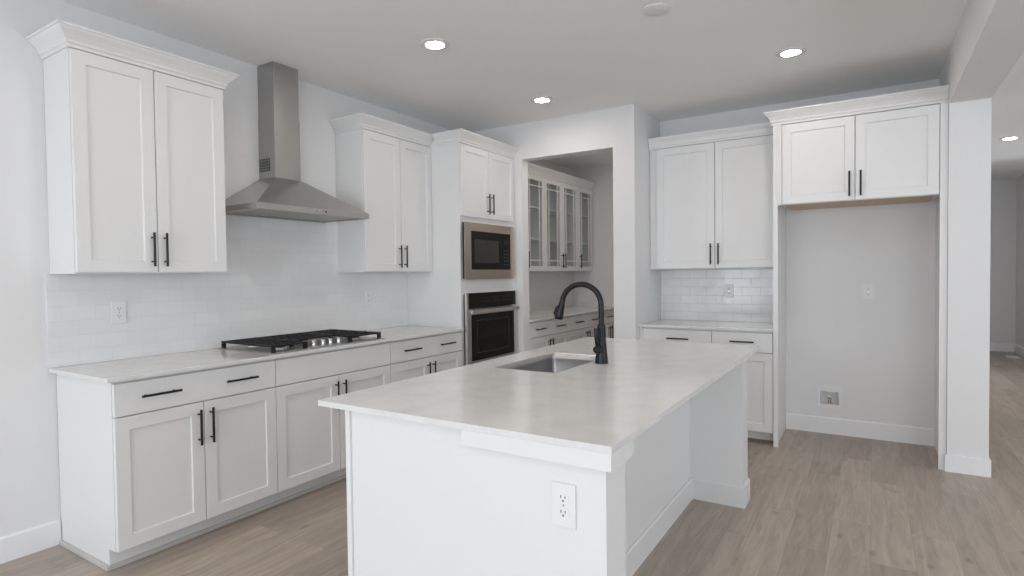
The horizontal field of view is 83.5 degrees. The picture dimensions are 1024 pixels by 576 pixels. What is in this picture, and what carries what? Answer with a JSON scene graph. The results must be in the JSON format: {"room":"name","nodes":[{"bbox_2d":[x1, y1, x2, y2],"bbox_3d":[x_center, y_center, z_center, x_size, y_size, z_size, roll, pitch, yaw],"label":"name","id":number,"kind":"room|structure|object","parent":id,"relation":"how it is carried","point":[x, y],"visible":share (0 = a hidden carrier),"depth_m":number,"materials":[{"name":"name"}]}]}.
{"room":"kitchen","nodes":[
{"label":"kitchen","id":0,"kind":"room"},
{"bbox_2d":[0,0,449,539],"bbox_3d":[-2.781,-0.063,2.409,0.150,2.806,8.457,0,2,32],"label":"wall","id":1,"kind":"structure","parent":0,"point":[29,442],"depth_m":2.89,"materials":[{"name":"white paint"}]},
{"bbox_2d":[0,519,60,563],"bbox_3d":[-3.639,1.325,0.894,0.014,0.125,4.906,0,2,32],"label":"baseboard","id":2,"kind":"structure","parent":1,"relation":"attached to","point":[19,544],"depth_m":2.86,"materials":[{"name":"white paint"}]},
{"bbox_2d":[26,19,238,273],"bbox_3d":[-2.011,-0.669,3.148,0.364,1.179,0.899,0,2,32],"label":"upper cabinet","id":3,"kind":"object","parent":1,"relation":"attached to","point":[134,132],"visible":1,"depth_m":2.98,"materials":[{"name":"white paint"}]},
{"bbox_2d":[45,215,407,367],"bbox_3d":[-1.659,-0.057,4.048,0.009,0.860,2.676,0,2,32],"label":"tile backsplash","id":4,"kind":"structure","parent":1,"relation":"attached to","point":[282,276],"depth_m":3.77,"materials":[{"name":"white tile"}]},
{"bbox_2d":[111,301,126,323],"bbox_3d":[-2.186,0.137,3.192,0.008,0.122,0.074,0,2,32],"label":"outlet","id":5,"kind":"object","parent":4,"relation":"attached to","point":[118,309],"visible":1,"depth_m":3.19,"materials":[{"name":"white plastic"}]},
{"bbox_2d":[115,306,122,310],"bbox_3d":[-2.184,0.116,3.191,0.002,0.027,0.037,0,2,32],"label":"socket","id":6,"kind":"object","parent":5,"relation":"attached to","point":[117,308],"depth_m":3.19,"materials":[{"name":"grey plastic"}]},
{"bbox_2d":[115,314,122,318],"bbox_3d":[-2.183,0.157,3.192,0.002,0.027,0.037,0,2,32],"label":"socket","id":7,"kind":"object","parent":5,"relation":"attached to","point":[117,316],"depth_m":3.19,"materials":[{"name":"grey plastic"}]},
{"bbox_2d":[365,291,371,304],"bbox_3d":[-1.194,0.083,4.773,0.008,0.122,0.074,0,2,32],"label":"outlet","id":8,"kind":"object","parent":4,"relation":"attached to","point":[368,294],"visible":1,"depth_m":4.77,"materials":[{"name":"white plastic"}]},
{"bbox_2d":[225,61,368,222],"bbox_3d":[-1.477,-1.002,3.891,0.478,1.028,0.897,0,2,32],"label":"range hood","id":9,"kind":"object","parent":1,"relation":"attached to","point":[279,192],"visible":0.98,"depth_m":3.88,"materials":[{"name":"silver metal"}]},
{"bbox_2d":[259,158,268,171],"bbox_3d":[-1.681,-0.834,3.898,0.116,0.082,0.002,0,2,32],"label":"grille","id":10,"kind":"object","parent":9,"relation":"attached to","point":[263,162],"depth_m":3.90,"materials":[{"name":"silver metal"}]},
{"bbox_2d":[328,112,433,272],"bbox_3d":[-1.030,-0.719,4.710,0.364,1.179,0.854,0,2,32],"label":"upper cabinet","id":11,"kind":"object","parent":1,"relation":"attached to","point":[383,167],"visible":0.99,"depth_m":4.51,"materials":[{"name":"white paint"}]},
{"bbox_2d":[0,351,1023,575],"bbox_3d":[2.649,1.290,3.499,8.500,0.080,16.400,0,2,32],"label":"floor","id":12,"kind":"structure","parent":0,"point":[819,504],"depth_m":3.07,"materials":[{"name":"brown wood"}]},
{"bbox_2d":[56,359,277,571],"bbox_3d":[-1.847,0.865,3.147,0.646,0.893,0.862,0,2,32],"label":"base cabinet","id":13,"kind":"object","parent":12,"relation":"on","point":[148,466],"visible":1,"depth_m":2.88,"materials":[{"name":"white paint"}]},
{"bbox_2d":[270,342,390,506],"bbox_3d":[-1.368,0.841,3.911,0.646,0.893,0.943,0,2,32],"label":"base cabinet","id":14,"kind":"object","parent":12,"relation":"on","point":[311,437],"visible":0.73,"depth_m":3.61,"materials":[{"name":"white paint"}]},
{"bbox_2d":[49,325,463,382],"bbox_3d":[-1.382,0.384,3.889,0.629,0.020,2.676,0,2,32],"label":"countertop","id":15,"kind":"structure","parent":14,"relation":"on","point":[150,366],"depth_m":3.14,"materials":[{"name":"white stone"}]},
{"bbox_2d":[219,329,384,353],"bbox_3d":[-1.380,0.349,3.870,0.535,0.051,0.922,0,2,32],"label":"gas cooktop","id":16,"kind":"object","parent":15,"relation":"in","point":[275,344],"visible":1,"depth_m":3.72,"materials":[{"name":"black metal"}]},
{"bbox_2d":[388,331,461,382],"bbox_3d":[-0.891,0.817,4.671,0.646,0.893,0.852,0,2,32],"label":"base cabinet","id":17,"kind":"object","parent":12,"relation":"on","point":[418,356],"visible":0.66,"depth_m":4.47,"materials":[{"name":"white paint"}]},
{"bbox_2d":[407,128,518,365],"bbox_3d":[-0.449,-0.044,5.337,0.685,2.572,0.918,0,2,32],"label":"tall cabinet","id":18,"kind":"object","parent":12,"relation":"on","point":[472,174],"visible":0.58,"depth_m":4.99,"materials":[{"name":"white paint"}]},
{"bbox_2d":[462,221,513,279],"bbox_3d":[-0.424,-0.327,5.320,0.551,0.489,0.790,0,2,32],"label":"microwave","id":19,"kind":"object","parent":18,"relation":"in","point":[488,250],"visible":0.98,"depth_m":5.13,"materials":[{"name":"grey metal"}]},
{"bbox_2d":[464,291,518,364],"bbox_3d":[-0.396,0.361,5.341,0.619,0.655,0.790,0,2,32],"label":"wall oven","id":20,"kind":"object","parent":18,"relation":"in","point":[489,317],"visible":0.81,"depth_m":5.14,"materials":[{"name":"grey"}]},
{"bbox_2d":[345,359,749,575],"bbox_3d":[0.414,0.848,2.758,1.078,0.894,2.287,0,2,32],"label":"kitchen island","id":21,"kind":"object","parent":12,"relation":"on","point":[423,499],"visible":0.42,"depth_m":1.88,"materials":[{"name":"white paint"}]},
{"bbox_2d":[318,337,759,454],"bbox_3d":[0.397,0.390,2.784,1.141,0.020,2.340,0,2,32],"label":"island countertop","id":22,"kind":"structure","parent":21,"relation":"on","point":[591,406],"depth_m":2.17,"materials":[{"name":"white stone"}]},
{"bbox_2d":[496,353,594,372],"bbox_3d":[0.219,0.490,2.955,0.342,0.219,0.608,0,2,32],"label":"sink","id":23,"kind":"object","parent":22,"relation":"in","point":[552,362],"visible":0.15,"depth_m":3.22,"materials":[{"name":"silver metal"}]},
{"bbox_2d":[554,282,607,363],"bbox_3d":[0.341,0.172,2.917,0.292,0.410,0.110,0,2,32],"label":"faucet","id":24,"kind":"object","parent":22,"relation":"on","point":[600,348],"visible":1,"depth_m":2.86,"materials":[{"name":"black metal"}]},
{"bbox_2d":[551,481,575,529],"bbox_3d":[0.143,0.604,1.595,0.074,0.122,0.008,0,2,32],"label":"outlet","id":25,"kind":"object","parent":21,"relation":"attached to","point":[563,494],"visible":1,"depth_m":1.59,"materials":[{"name":"white plastic"}]},
{"bbox_2d":[557,493,568,503],"bbox_3d":[0.142,0.583,1.593,0.037,0.027,0.002,0,2,32],"label":"socket","id":26,"kind":"object","parent":25,"relation":"attached to","point":[562,498],"depth_m":1.59,"materials":[{"name":"white plastic"}]},
{"bbox_2d":[557,507,568,517],"bbox_3d":[0.142,0.624,1.594,0.037,0.027,0.002,0,2,32],"label":"socket","id":27,"kind":"object","parent":25,"relation":"attached to","point":[562,512],"depth_m":1.59,"materials":[{"name":"white plastic"}]},
{"bbox_2d":[530,317,566,349],"bbox_3d":[0.134,0.769,6.174,0.687,0.893,0.834,0,2,32],"label":"base cabinet","id":28,"kind":"object","parent":12,"relation":"on","point":[543,333],"visible":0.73,"depth_m":5.97,"materials":[{"name":"white paint"}]},
{"bbox_2d":[529,306,613,321],"bbox_3d":[0.523,0.291,6.799,0.683,0.020,2.331,0,2,32],"label":"countertop","id":29,"kind":"structure","parent":28,"relation":"on","point":[538,315],"depth_m":6.78,"materials":[{"name":"white stone"}]},
{"bbox_2d":[566,312,597,340],"bbox_3d":[0.598,0.746,6.912,0.687,0.893,0.910,0,2,32],"label":"base cabinet","id":30,"kind":"object","parent":12,"relation":"on","point":[582,325],"visible":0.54,"depth_m":6.67,"materials":[{"name":"white paint"}]},
{"bbox_2d":[604,309,613,337],"bbox_3d":[0.995,0.726,7.545,0.687,0.893,0.586,0,2,32],"label":"base cabinet","id":31,"kind":"object","parent":12,"relation":"on","point":[608,314],"visible":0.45,"depth_m":7.35,"materials":[{"name":"white paint"}]},
{"bbox_2d":[640,327,772,443],"bbox_3d":[1.728,0.778,4.992,1.074,0.893,0.649,0,2,32],"label":"base cabinet","id":32,"kind":"object","parent":12,"relation":"on","point":[759,364],"visible":0.35,"depth_m":4.55,"materials":[{"name":"white paint"}]},
{"bbox_2d":[639,319,772,331],"bbox_3d":[1.725,0.321,4.983,1.075,0.020,0.629,0,2,32],"label":"countertop","id":33,"kind":"structure","parent":32,"relation":"on","point":[662,323],"depth_m":4.88,"materials":[{"name":"white stone"}]},
{"bbox_2d":[763,85,948,469],"bbox_3d":[2.599,-0.062,4.405,1.136,2.580,0.676,0,2,32],"label":"tall cabinet","id":34,"kind":"object","parent":12,"relation":"on","point":[892,148],"visible":1,"depth_m":4.13,"materials":[{"name":"white paint"}]},
{"bbox_2d":[1005,355,1021,358],"bbox_3d":[7.681,1.059,8.803,0.150,0.006,0.300,0,2,32],"label":"floor vent","id":35,"kind":"object","parent":12,"relation":"in","point":[1007,356],"visible":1,"depth_m":8.75,"materials":[{"name":"white plastic"}]},
{"bbox_2d":[59,0,1023,180],"bbox_3d":[2.614,-1.605,3.430,8.500,0.100,16.400,0,2,32],"label":"ceiling","id":36,"kind":"structure","parent":0,"point":[695,58],"depth_m":3.69,"materials":[{"name":"white paint"}]},
{"bbox_2d":[420,38,449,49],"bbox_3d":[-0.480,-1.517,3.581,0.184,0.008,0.184,0,2,32],"label":"recessed light","id":37,"kind":"object","parent":36,"relation":"in","point":[430,43],"visible":1,"depth_m":3.57,"materials":[{"name":"white plastic"}]},
{"bbox_2d":[531,96,552,102],"bbox_3d":[0.248,-1.554,4.748,0.184,0.008,0.184,0,2,32],"label":"recessed light","id":38,"kind":"object","parent":36,"relation":"in","point":[540,99],"visible":1,"depth_m":4.73,"materials":[{"name":"white plastic"}]},
{"bbox_2d":[642,3,669,16],"bbox_3d":[0.788,-1.520,3.142,0.148,0.012,0.148,0,2,32],"label":"ceiling disc","id":39,"kind":"object","parent":36,"relation":"attached to","point":[655,9],"visible":1,"depth_m":3.12,"materials":[{"name":"white plastic"}]},
{"bbox_2d":[776,47,806,57],"bbox_3d":[1.837,-1.550,3.782,0.184,0.008,0.184,0,2,32],"label":"recessed light","id":40,"kind":"object","parent":36,"relation":"in","point":[789,52],"visible":1,"depth_m":3.77,"materials":[{"name":"white plastic"}]},
{"bbox_2d":[999,136,1020,139],"bbox_3d":[5.510,-1.655,6.352,0.184,0.008,0.184,0,2,32],"label":"recessed light","id":41,"kind":"object","parent":36,"relation":"in","point":[1011,137],"visible":1,"depth_m":6.34,"materials":[{"name":"white plastic"}]},
{"bbox_2d":[528,159,572,310],"bbox_3d":[0.162,-0.208,7.008,0.150,2.806,2.338,0,2,32],"label":"wall","id":42,"kind":"structure","parent":0,"point":[546,289],"depth_m":7.37,"materials":[{"name":"white paint"}]},
{"bbox_2d":[528,162,547,271],"bbox_3d":[0.033,-0.770,6.309,0.365,1.179,0.890,0,2,32],"label":"upper cabinet","id":43,"kind":"object","parent":42,"relation":"attached to","point":[536,219],"visible":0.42,"depth_m":6.58,"materials":[{"name":"white paint"}]},
{"bbox_2d":[537,168,581,271],"bbox_3d":[0.506,-0.794,7.063,0.365,1.179,0.890,0,2,32],"label":"upper cabinet","id":44,"kind":"object","parent":42,"relation":"attached to","point":[560,189],"visible":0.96,"depth_m":7.17,"materials":[{"name":"white paint"}]},
{"bbox_2d":[547,209,572,215],"bbox_3d":[0.467,-0.934,7.083,0.257,0.018,0.854,0,2,32],"label":"shelf","id":45,"kind":"object","parent":44,"relation":"attached to","point":[551,212],"depth_m":7.14,"materials":[{"name":"white paint"}]},
{"bbox_2d":[547,239,572,243],"bbox_3d":[0.471,-0.574,7.091,0.257,0.018,0.854,0,2,32],"label":"shelf","id":46,"kind":"object","parent":44,"relation":"attached to","point":[569,241],"depth_m":7.16,"materials":[{"name":"white paint"}]},
{"bbox_2d":[559,179,595,271],"bbox_3d":[0.862,-0.811,7.630,0.365,1.179,0.450,0,2,32],"label":"upper cabinet","id":47,"kind":"object","parent":42,"relation":"attached to","point":[585,231],"visible":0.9,"depth_m":7.71,"materials":[{"name":"white paint"}]},
{"bbox_2d":[473,104,639,352],"bbox_3d":[0.310,-0.173,5.469,1.837,2.806,0.115,0,2,32],"label":"wall","id":48,"kind":"structure","parent":0,"point":[616,129],"depth_m":5.07,"materials":[{"name":"white paint"}]},
{"bbox_2d":[572,164,613,306],"bbox_3d":[1.529,-0.239,7.614,1.822,2.806,0.140,0,2,32],"label":"wall","id":49,"kind":"structure","parent":0,"point":[601,277],"depth_m":7.73,"materials":[{"name":"white paint"}]},
{"bbox_2d":[639,108,660,323],"bbox_3d":[1.728,-0.205,6.109,0.115,2.806,2.478,0,2,32],"label":"wall","id":50,"kind":"structure","parent":0,"point":[649,127],"depth_m":5.18,"materials":[{"name":"white paint"}]},
{"bbox_2d":[660,79,939,438],"bbox_3d":[2.380,-0.187,5.011,2.155,2.806,0.120,0,2,32],"label":"wall","id":51,"kind":"structure","parent":0,"point":[880,351],"depth_m":4.67,"materials":[{"name":"white paint"}]},
{"bbox_2d":[648,122,772,269],"bbox_3d":[1.784,-0.761,5.071,1.072,1.179,0.376,0,2,32],"label":"upper cabinet","id":52,"kind":"object","parent":51,"relation":"attached to","point":[711,191],"visible":0.86,"depth_m":4.93,"materials":[{"name":"white paint"}]},
{"bbox_2d":[661,268,772,322],"bbox_3d":[1.891,0.063,5.248,1.076,0.478,0.009,0,2,32],"label":"tile backsplash","id":53,"kind":"structure","parent":51,"relation":"attached to","point":[686,294],"depth_m":5.25,"materials":[{"name":"white tile"}]},
{"bbox_2d":[725,284,732,297],"bbox_3d":[1.963,0.027,5.192,0.074,0.122,0.008,0,2,32],"label":"outlet","id":54,"kind":"object","parent":53,"relation":"attached to","point":[728,287],"visible":1,"depth_m":5.19,"materials":[{"name":"white plastic"}]},
{"bbox_2d":[817,385,841,408],"bbox_3d":[2.676,0.912,4.837,0.182,0.185,0.093,0,2,32],"label":"box","id":55,"kind":"object","parent":51,"relation":"attached to","point":[827,396],"visible":1,"depth_m":4.83,"materials":[{"name":"white plastic"}]},
{"bbox_2d":[786,413,934,445],"bbox_3d":[2.816,1.151,4.701,1.039,0.135,0.014,0,2,32],"label":"baseboard","id":56,"kind":"structure","parent":51,"relation":"attached to","point":[837,426],"depth_m":4.67,"materials":[{"name":"white paint"}]},
{"bbox_2d":[863,284,873,299],"bbox_3d":[2.873,0.032,4.632,0.074,0.122,0.008,0,2,32],"label":"outlet","id":57,"kind":"object","parent":51,"relation":"attached to","point":[868,289],"visible":1,"depth_m":4.63,"materials":[{"name":"white plastic"}]},
{"bbox_2d":[940,0,1023,459],"bbox_3d":[0.964,-0.062,0.520,0.220,2.806,9.237,0,2,32],"label":"wall column","id":58,"kind":"structure","parent":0,"point":[988,41],"depth_m":3.77,"materials":[{"name":"white paint"}]},
{"bbox_2d":[944,454,990,477],"bbox_3d":[3.228,1.171,4.136,0.244,0.114,0.774,0,2,32],"label":"baseboard","id":59,"kind":"structure","parent":58,"relation":"attached to","point":[952,463],"depth_m":3.81,"materials":[{"name":"white paint"}]},
{"bbox_2d":[990,179,1016,343],"bbox_3d":[8.643,-0.360,9.105,3.908,2.806,0.150,0,2,32],"label":"wall","id":60,"kind":"structure","parent":0,"point":[1003,192],"depth_m":9.39,"materials":[{"name":"white paint"}]},
{"bbox_2d":[990,343,1013,351],"bbox_3d":[7.625,0.974,9.689,1.300,0.135,0.014,0,2,32],"label":"baseboard","id":61,"kind":"structure","parent":60,"relation":"attached to","point":[1003,347],"depth_m":9.42,"materials":[{"name":"white paint"}]},
{"bbox_2d":[1015,175,1023,347],"bbox_3d":[7.570,-0.326,8.214,0.140,2.806,2.500,0,2,32],"label":"wall","id":62,"kind":"structure","parent":0,"point":[1019,333],"depth_m":9.05,"materials":[{"name":"white paint"}]},
{"bbox_2d":[1014,344,1023,356],"bbox_3d":[7.521,1.009,8.287,0.014,0.135,2.500,0,2,32],"label":"baseboard","id":63,"kind":"structure","parent":62,"relation":"attached to","point":[1019,350],"depth_m":9.02,"materials":[{"name":"white paint"}]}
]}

